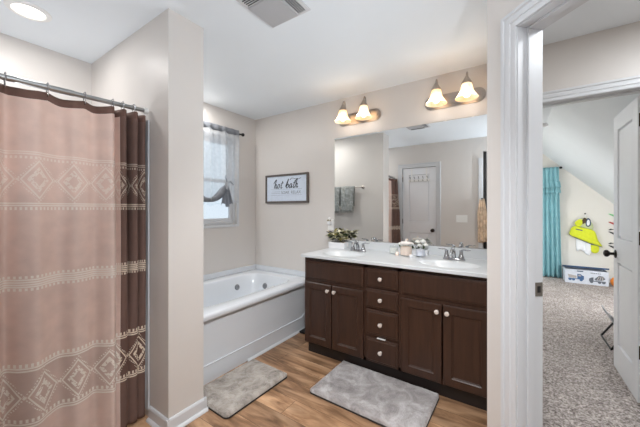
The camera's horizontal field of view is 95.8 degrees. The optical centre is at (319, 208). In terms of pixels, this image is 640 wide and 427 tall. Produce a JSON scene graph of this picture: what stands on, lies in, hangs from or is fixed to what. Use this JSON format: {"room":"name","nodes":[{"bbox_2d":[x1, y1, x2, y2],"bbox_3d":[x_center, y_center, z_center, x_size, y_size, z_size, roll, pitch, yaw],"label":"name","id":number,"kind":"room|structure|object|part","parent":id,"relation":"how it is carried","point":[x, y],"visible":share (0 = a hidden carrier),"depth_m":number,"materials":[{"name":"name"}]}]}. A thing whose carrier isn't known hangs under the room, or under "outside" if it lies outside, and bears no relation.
{"room":"bathroom","nodes":[
{"label":"bathroom","id":0,"kind":"room"},
{"bbox_2d":[0,33,254,278],"bbox_3d":[-1.630,0.066,2.680,0.120,2.440,2.900,0,0,34],"label":"wall","id":1,"kind":"structure","parent":0,"point":[224,248],"depth_m":3.19,"materials":[{"name":"beige paint"}]},
{"bbox_2d":[203,191,238,228],"bbox_3d":[-1.294,-0.327,3.144,0.118,1.075,0.965,0,0,34],"label":"window","id":2,"kind":"structure","parent":1,"relation":"in","point":[230,221],"depth_m":3.41,"materials":[{"name":"white paint"}]},
{"bbox_3d":[-1.308,-0.100,3.153,0.025,0.492,0.835,0,0,34],"label":"sash","id":3,"kind":"part","parent":2,"relation":"part of","materials":[{"name":"white paint"}]},
{"bbox_3d":[-1.314,-0.327,3.157,0.070,1.015,0.905,0,0,34],"label":"frame","id":4,"kind":"part","parent":2,"relation":"part of","materials":[{"name":"white paint"}]},
{"bbox_3d":[-1.224,-0.894,3.093,0.090,0.042,1.018,0,0,34],"label":"curtain rod","id":5,"kind":"object","parent":1,"relation":"attached to","visible":0},
{"bbox_2d":[203,121,238,206],"bbox_3d":[-1.185,-0.477,3.066,0.089,0.907,0.840,0,0,35],"label":"window curtain","id":6,"kind":"object","parent":5,"relation":"hanging from","point":[220,143],"visible":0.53,"depth_m":3.21,"materials":[{"name":"grey fabric"}]},
{"bbox_2d":[92,8,202,418],"bbox_3d":[-1.280,0.066,2.071,1.141,2.440,0.225,0,0,34],"label":"wall","id":7,"kind":"structure","parent":0,"point":[158,68],"depth_m":1.74,"materials":[{"name":"beige paint"}]},
{"bbox_2d":[146,396,207,426],"bbox_3d":[-0.878,1.245,1.800,0.231,0.082,0.285,0,0,34],"label":"baseboard","id":8,"kind":"structure","parent":7,"relation":"attached to","point":[189,414],"depth_m":1.73,"materials":[{"name":"white paint"}]},
{"bbox_2d":[127,333,486,426],"bbox_3d":[-0.066,1.326,0.805,4.810,0.080,4.260,0,0,34],"label":"floor","id":9,"kind":"structure","parent":0,"point":[290,403],"depth_m":1.87,"materials":[{"name":"brown wood"}]},
{"bbox_2d":[145,120,149,409],"bbox_3d":[-1.683,0.370,1.659,0.929,1.829,0.903,0,0,34],"label":"shower stall","id":10,"kind":"object","parent":9,"relation":"on","point":[147,140],"visible":0.18,"depth_m":1.77,"materials":[{"name":"white plastic"}]},
{"bbox_2d":[0,73,148,113],"bbox_3d":[-1.306,-0.587,1.405,0.038,0.062,0.883,0,0,34],"label":"shower rod","id":11,"kind":"object","parent":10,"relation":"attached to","point":[10,78],"visible":1,"depth_m":1.44,"materials":[{"name":"metal"}]},
{"bbox_3d":[-1.065,-0.599,1.762,0.038,0.038,0.021,0,0,34],"label":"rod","id":12,"kind":"part","parent":11,"relation":"part of","materials":[{"name":"white plastic"}]},
{"bbox_3d":[-1.532,-0.563,1.069,0.042,0.068,0.004,0,0,34],"label":"curtain ring","id":13,"kind":"object","parent":11,"relation":"hanging from","visible":0},
{"bbox_2d":[0,83,145,426],"bbox_3d":[-1.268,0.346,1.381,0.264,1.837,0.874,0,0,34],"label":"shower curtain","id":14,"kind":"object","parent":13,"relation":"hanging from","point":[73,193],"visible":1,"depth_m":1.46,"materials":[{"name":"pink fabric"}]},
{"bbox_2d":[203,359,286,418],"bbox_3d":[-0.564,1.266,2.100,0.396,0.037,0.570,0,0,36],"label":"bath mat","id":15,"kind":"object","parent":9,"relation":"on","point":[227,395],"visible":0.97,"depth_m":2.04,"materials":[{"name":"grey fabric"}]},
{"bbox_2d":[203,264,304,385],"bbox_3d":[-0.873,0.999,2.853,0.937,0.574,1.520,0,0,34],"label":"bathtub","id":16,"kind":"object","parent":9,"relation":"on","point":[245,313],"visible":0.5,"depth_m":2.65,"materials":[{"name":"white plastic"}]},
{"bbox_2d":[203,269,304,321],"bbox_3d":[-0.873,0.973,2.853,0.937,0.411,1.520,0,0,34],"label":"basin","id":17,"kind":"object","parent":16,"relation":"in","point":[252,295],"depth_m":2.95,"materials":[{"name":"white plastic"}]},
{"bbox_2d":[247,327,304,361],"bbox_3d":[-0.371,1.276,2.789,0.023,0.020,0.850,0,0,34],"label":"trim","id":18,"kind":"structure","parent":16,"relation":"attached to","point":[298,331],"depth_m":2.69,"materials":[{"name":"white paint"}]},
{"bbox_2d":[310,361,438,426],"bbox_3d":[0.370,1.268,2.000,0.770,0.035,0.484,0,0,35],"label":"bath mat","id":19,"kind":"object","parent":9,"relation":"on","point":[383,400],"visible":1,"depth_m":1.94,"materials":[{"name":"grey fabric"}]},
{"bbox_2d":[305,257,486,410],"bbox_3d":[0.611,0.858,2.404,1.456,0.856,0.606,0,0,34],"label":"vanity cabinet","id":20,"kind":"object","parent":9,"relation":"on","point":[424,329],"visible":0.92,"depth_m":2.08,"materials":[{"name":"brown wood"}]},
{"bbox_3d":[-0.018,0.909,2.511,0.274,0.530,0.019,0,0,34],"label":"door","id":21,"kind":"part","parent":20,"relation":"part of","materials":[{"name":"brown wood"}]},
{"bbox_3d":[0.223,0.909,2.348,0.287,0.530,0.019,0,0,34],"label":"door","id":22,"kind":"part","parent":20,"relation":"part of","materials":[{"name":"brown wood"}]},
{"bbox_3d":[0.466,1.082,2.184,0.254,0.184,0.019,0,0,34],"label":"drawer","id":23,"kind":"part","parent":20,"relation":"part of","materials":[{"name":"brown wood"}]},
{"bbox_3d":[0.466,0.872,2.184,0.254,0.192,0.019,0,0,34],"label":"drawer","id":24,"kind":"part","parent":20,"relation":"part of","materials":[{"name":"brown wood"}]},
{"bbox_3d":[0.466,0.687,2.184,0.254,0.142,0.019,0,0,34],"label":"drawer","id":25,"kind":"part","parent":20,"relation":"part of","materials":[{"name":"brown wood"}]},
{"bbox_3d":[0.466,0.528,2.184,0.254,0.144,0.019,0,0,34],"label":"drawer","id":26,"kind":"part","parent":20,"relation":"part of","materials":[{"name":"brown wood"}]},
{"bbox_2d":[301,239,486,277],"bbox_3d":[0.607,0.401,2.408,1.467,0.162,0.604,0,0,34],"label":"countertop","id":27,"kind":"structure","parent":20,"relation":"on","point":[377,253],"depth_m":2.32,"materials":[{"name":"white stone"}]},
{"bbox_2d":[325,228,349,248],"bbox_3d":[0.174,0.298,2.933,0.278,0.200,0.165,0,0,34],"label":"potted plant","id":28,"kind":"object","parent":27,"relation":"on","point":[339,234],"visible":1,"depth_m":2.91,"materials":[{"name":"green plant"}]},
{"bbox_3d":[0.186,0.367,2.944,0.184,0.062,0.092,0,0,34],"label":"planter pot","id":29,"kind":"part","parent":28,"relation":"part of","materials":[{"name":"white ceramic"}]},
{"bbox_2d":[347,240,368,251],"bbox_3d":[0.358,0.347,2.734,0.176,0.101,0.178,0,0,-11],"label":"faucet","id":30,"kind":"object","parent":27,"relation":"on","point":[362,249],"visible":1,"depth_m":2.70,"materials":[{"name":"silver metal"}]},
{"bbox_3d":[0.331,0.341,2.693,0.033,0.091,0.139,0,0,34],"label":"spout","id":31,"kind":"part","parent":30,"relation":"part of","materials":[{"name":"silver metal"}]},
{"bbox_3d":[0.421,0.350,2.695,0.089,0.075,0.045,0,0,34],"label":"handle","id":32,"kind":"part","parent":30,"relation":"part of","materials":[{"name":"silver metal"}]},
{"bbox_2d":[390,248,397,252],"bbox_3d":[0.659,0.362,2.577,0.076,0.072,0.076,0,0,34],"label":"glass jar","id":33,"kind":"object","parent":27,"relation":"on","point":[392,250],"visible":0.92,"depth_m":2.55,"materials":[{"name":"white glass"}]},
{"bbox_2d":[400,239,411,255],"bbox_3d":[0.735,0.326,2.466,0.102,0.144,0.102,0,0,34],"label":"candle jar","id":34,"kind":"object","parent":27,"relation":"on","point":[404,250],"visible":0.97,"depth_m":2.43,"materials":[{"name":"beige glass"}]},
{"bbox_3d":[0.735,0.279,2.466,0.102,0.050,0.102,0,0,34],"label":"lid","id":35,"kind":"part","parent":34,"relation":"part of","materials":[{"name":"white"}]},
{"bbox_2d":[398,239,428,255],"bbox_3d":[0.804,0.329,2.548,0.294,0.138,0.072,0,0,34],"label":"flower arrangement","id":36,"kind":"object","parent":27,"relation":"on","point":[425,244],"visible":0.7,"depth_m":2.50,"materials":[{"name":"white plant"}]},
{"bbox_2d":[398,248,428,255],"bbox_3d":[0.806,0.378,2.554,0.290,0.040,0.060,0,0,34],"label":"tray","id":37,"kind":"object","parent":27,"relation":"on","point":[413,250],"depth_m":2.51,"materials":[{"name":"white ceramic"}]},
{"bbox_2d":[416,249,424,255],"bbox_3d":[0.841,0.363,2.418,0.080,0.070,0.080,0,0,34],"label":"jar","id":38,"kind":"object","parent":27,"relation":"on","point":[419,252],"visible":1,"depth_m":2.39,"materials":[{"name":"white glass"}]},
{"bbox_2d":[438,247,470,260],"bbox_3d":[1.050,0.347,2.268,0.176,0.101,0.178,0,0,-11],"label":"faucet","id":39,"kind":"object","parent":27,"relation":"on","point":[452,250],"visible":1,"depth_m":2.24,"materials":[{"name":"silver metal"}]},
{"bbox_3d":[0.990,0.350,2.312,0.089,0.075,0.045,0,0,34],"label":"handle","id":40,"kind":"part","parent":39,"relation":"part of","materials":[{"name":"silver metal"}]},
{"bbox_3d":[1.022,0.341,2.227,0.033,0.091,0.139,0,0,34],"label":"spout","id":41,"kind":"part","parent":39,"relation":"part of","materials":[{"name":"silver metal"}]},
{"bbox_3d":[1.051,0.391,2.270,0.164,0.014,0.056,0,0,34],"label":"deck plate","id":42,"kind":"part","parent":39,"relation":"part of","materials":[{"name":"silver metal"}]},
{"bbox_3d":[1.113,0.350,2.229,0.089,0.075,0.045,0,0,34],"label":"handle","id":43,"kind":"part","parent":39,"relation":"part of","materials":[{"name":"silver metal"}]},
{"bbox_3d":[0.705,0.909,2.023,0.277,0.530,0.019,0,0,34],"label":"door","id":44,"kind":"part","parent":20,"relation":"part of","materials":[{"name":"brown wood"}]},
{"bbox_3d":[0.943,0.909,1.863,0.280,0.530,0.019,0,0,34],"label":"door","id":45,"kind":"part","parent":20,"relation":"part of","materials":[{"name":"brown wood"}]},
{"bbox_2d":[0,0,639,130],"bbox_3d":[1.507,-1.204,2.421,5.610,0.100,8.700,0,0,34],"label":"ceiling","id":46,"kind":"structure","parent":0,"point":[334,50],"depth_m":1.96,"materials":[{"name":"paint"}]},
{"bbox_2d":[3,0,51,21],"bbox_3d":[-1.694,-1.149,1.682,0.200,0.010,0.200,0,0,34],"label":"recessed light","id":47,"kind":"object","parent":46,"relation":"in","point":[25,9],"visible":1,"depth_m":1.67,"materials":[{"name":"white plastic"}]},
{"bbox_2d":[236,0,310,27],"bbox_3d":[-0.259,-1.140,1.628,0.296,0.026,0.296,0,0,34],"label":"ceiling vent","id":48,"kind":"object","parent":46,"relation":"in","point":[274,13],"visible":1,"depth_m":1.64,"materials":[{"name":"white plastic"}]},
{"bbox_3d":[-0.266,-1.133,1.663,0.206,0.012,0.206,0,0,34],"label":"plate","id":49,"kind":"part","parent":48,"relation":"part of","materials":[{"name":"plastic"}]},
{"bbox_2d":[255,64,486,276],"bbox_3d":[0.350,0.066,3.020,2.783,2.440,0.120,0,0,34],"label":"wall","id":50,"kind":"structure","parent":0,"point":[301,140],"depth_m":3.23,"materials":[{"name":"beige paint"}]},
{"bbox_2d":[265,172,308,202],"bbox_3d":[-0.405,-0.244,3.442,0.660,0.344,0.024,0,0,34],"label":"framed sign","id":51,"kind":"object","parent":50,"relation":"attached to","point":[293,187],"visible":1,"depth_m":3.42,"materials":[{"name":"white paper"}]},
{"bbox_2d":[327,217,333,229],"bbox_3d":[0.101,0.155,3.083,0.072,0.138,0.055,0,0,34],"label":"wall outlet","id":52,"kind":"object","parent":50,"relation":"attached to","point":[330,222],"visible":1,"depth_m":3.08,"materials":[{"name":"white plastic"}]},
{"bbox_2d":[335,96,380,126],"bbox_3d":[0.334,-0.971,2.829,0.470,0.220,0.213,0,0,34],"label":"vanity light","id":53,"kind":"object","parent":50,"relation":"attached to","point":[364,115],"visible":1,"depth_m":2.82,"materials":[{"name":"white glass"}]},
{"bbox_3d":[0.227,-0.922,2.873,0.166,0.110,0.166,0,0,34],"label":"lamp shade","id":54,"kind":"part","parent":53,"relation":"part of","materials":[{"name":"white glass"}]},
{"bbox_3d":[0.387,-0.919,2.908,0.470,0.116,0.024,0,0,34],"label":"plate","id":55,"kind":"part","parent":53,"relation":"part of","materials":[{"name":"silver metal"}]},
{"bbox_3d":[0.415,-0.922,2.747,0.166,0.110,0.166,0,0,34],"label":"lamp shade","id":56,"kind":"part","parent":53,"relation":"part of","materials":[{"name":"white glass"}]},
{"bbox_2d":[335,114,486,248],"bbox_3d":[0.769,-0.216,2.660,1.477,1.068,0.006,0,0,34],"label":"wall mirror","id":57,"kind":"object","parent":50,"relation":"attached to","point":[428,182],"visible":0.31,"depth_m":2.59,"materials":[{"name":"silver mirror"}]},
{"bbox_2d":[335,239,486,259],"bbox_3d":[0.770,0.360,2.650,1.467,0.080,0.020,0,0,34],"label":"backsplash","id":58,"kind":"structure","parent":50,"relation":"attached to","point":[382,246],"depth_m":2.50,"materials":[{"name":"white stone"}]},
{"bbox_2d":[425,71,485,110],"bbox_3d":[1.064,-0.971,2.337,0.470,0.220,0.213,0,0,34],"label":"vanity light","id":59,"kind":"object","parent":50,"relation":"attached to","point":[467,94],"visible":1,"depth_m":2.33,"materials":[{"name":"white glass"}]},
{"bbox_3d":[0.957,-0.922,2.381,0.166,0.110,0.166,0,0,34],"label":"lamp shade","id":60,"kind":"part","parent":59,"relation":"part of","materials":[{"name":"white glass"}]},
{"bbox_3d":[1.117,-0.919,2.416,0.470,0.116,0.024,0,0,34],"label":"plate","id":61,"kind":"part","parent":59,"relation":"part of","materials":[{"name":"silver metal"}]},
{"bbox_3d":[1.144,-0.922,2.255,0.166,0.110,0.166,0,0,34],"label":"lamp shade","id":62,"kind":"part","parent":59,"relation":"part of","materials":[{"name":"white glass"}]},
{"bbox_2d":[487,0,524,426],"bbox_3d":[1.038,0.066,1.057,0.589,2.440,2.449,0,0,7],"label":"wall","id":63,"kind":"structure","parent":0,"point":[497,10],"depth_m":1.30,"materials":[{"name":"beige paint"}]},
{"bbox_2d":[501,0,588,426],"bbox_3d":[0.929,0.236,0.813,0.142,2.100,0.904,0,0,-11],"label":"door frame","id":64,"kind":"structure","parent":63,"relation":"attached to","point":[522,28],"depth_m":1.19,"materials":[{"name":"white paint"}]},
{"bbox_3d":[0.870,0.236,0.802,0.021,2.100,0.904,0,0,-11],"label":"casing","id":65,"kind":"part","parent":64,"relation":"part of","materials":[{"name":"white paint"}]},
{"bbox_3d":[0.905,0.333,1.196,0.038,0.057,0.002,0,0,-11],"label":"strike plate","id":66,"kind":"part","parent":64,"relation":"part of","materials":[{"name":"metal"}]},
{"bbox_2d":[543,154,613,277],"bbox_3d":[4.362,0.066,5.573,3.600,2.440,0.120,0,0,34],"label":"wall","id":67,"kind":"structure","parent":0,"point":[577,198],"depth_m":5.24,"materials":[{"name":"paint"}]},
{"bbox_2d":[608,214,613,247],"bbox_3d":[5.068,0.361,5.012,0.108,0.650,0.011,0,0,34],"label":"garland","id":68,"kind":"object","parent":67,"relation":"hanging from","point":[609,214],"visible":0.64,"depth_m":5.01,"materials":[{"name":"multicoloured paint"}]},
{"bbox_3d":[4.775,0.086,5.202,0.028,0.027,0.032,0,0,34],"label":"wall hook","id":69,"kind":"object","parent":67,"relation":"attached to","visible":0},
{"bbox_2d":[569,214,601,254],"bbox_3d":[4.746,0.456,5.170,0.446,0.742,0.096,0,0,34],"label":"towel","id":70,"kind":"object","parent":69,"relation":"hanging from","point":[587,241],"visible":1,"depth_m":5.16,"materials":[{"name":"yellow fabric"}]},
{"bbox_2d":[576,239,590,254],"bbox_3d":[4.748,0.656,5.204,0.212,0.341,0.038,0,0,34],"label":"towel","id":71,"kind":"object","parent":70,"relation":"hanging from","point":[583,245],"depth_m":5.19,"materials":[{"name":"white fabric"}]},
{"bbox_2d":[569,226,601,246],"bbox_3d":[4.738,0.489,5.157,0.446,0.361,0.065,0,0,34],"label":"hood","id":72,"kind":"object","parent":70,"relation":"attached to","point":[585,236],"depth_m":5.16,"materials":[{"name":"yellow fabric"}]},
{"bbox_3d":[4.750,0.261,5.172,0.218,0.210,0.037,0,0,34],"label":"hood crown","id":73,"kind":"part","parent":70,"relation":"part of","materials":[{"name":"yellow fabric"}]},
{"bbox_2d":[543,276,639,426],"bbox_3d":[2.694,1.283,2.743,3.800,0.006,6.639,0,0,34],"label":"floor","id":74,"kind":"structure","parent":0,"point":[583,386],"depth_m":2.41,"materials":[{"name":"grey carpet"}]},
{"bbox_2d":[562,265,608,286],"bbox_3d":[4.609,1.130,5.038,0.564,0.300,0.323,0,0,34],"label":"toy box","id":75,"kind":"object","parent":74,"relation":"on","point":[572,274],"visible":1,"depth_m":4.93,"materials":[{"name":"grey fabric"}]},
{"bbox_2d":[568,274,583,280],"bbox_3d":[4.413,1.175,4.983,0.205,0.121,0.002,0,0,34],"label":"print","id":76,"kind":"object","parent":75,"relation":"attached to","point":[571,277],"depth_m":4.98},
{"bbox_2d":[589,276,605,283],"bbox_3d":[4.637,1.181,4.832,0.205,0.133,0.002,0,0,34],"label":"print","id":77,"kind":"object","parent":75,"relation":"attached to","point":[592,279],"depth_m":4.83},
{"bbox_2d":[600,305,613,349],"bbox_3d":[2.925,1.043,2.635,0.474,0.472,0.377,0,0,34],"label":"chair","id":78,"kind":"object","parent":74,"relation":"on","point":[611,318],"visible":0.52,"depth_m":2.79,"materials":[{"name":"grey plastic"}]},
{"bbox_3d":[2.871,1.197,2.886,0.102,0.158,0.017,0,0,37],"label":"leg","id":79,"kind":"part","parent":78,"relation":"part of","materials":[{"name":"black metal"}]},
{"bbox_2d":[543,93,639,203],"bbox_3d":[3.822,-0.289,3.387,1.850,1.970,4.509,0,0,34],"label":"ceiling","id":80,"kind":"structure","parent":0,"point":[578,137],"depth_m":3.53,"materials":[{"name":"paint"}]},
{"bbox_2d":[543,21,639,91],"bbox_3d":[2.256,0.066,1.651,1.906,2.440,0.120,0,0,34],"label":"wall","id":81,"kind":"structure","parent":0,"point":[612,53],"depth_m":1.89,"materials":[{"name":"beige paint"}]},
{"bbox_2d":[543,75,639,107],"bbox_3d":[1.772,0.234,1.965,0.808,2.104,0.142,0,0,34],"label":"door frame","id":82,"kind":"structure","parent":81,"relation":"attached to","point":[627,85],"depth_m":1.90,"materials":[{"name":"white paint"}]},
{"bbox_2d":[603,96,639,402],"bbox_3d":[2.229,0.267,2.132,0.110,2.015,0.571,0,0,33],"label":"door","id":83,"kind":"structure","parent":81,"relation":"in","point":[626,253],"depth_m":2.07,"materials":[{"name":"white paint"}]},
{"bbox_3d":[2.336,0.359,2.332,0.073,0.066,0.066,0,0,34],"label":"knob","id":84,"kind":"part","parent":83,"relation":"part of","materials":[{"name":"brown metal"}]},
{"bbox_3d":[3.842,-0.764,5.786,1.552,0.044,0.105,0,0,34],"label":"curtain rod","id":85,"kind":"object","parent":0,"visible":0},
{"bbox_2d":[543,167,561,277],"bbox_3d":[4.231,0.243,5.420,0.472,2.045,0.131,0,0,34],"label":"curtain","id":86,"kind":"object","parent":85,"relation":"hanging from","point":[551,183],"visible":0.56,"depth_m":5.39,"materials":[{"name":"fabric"}]}
]}

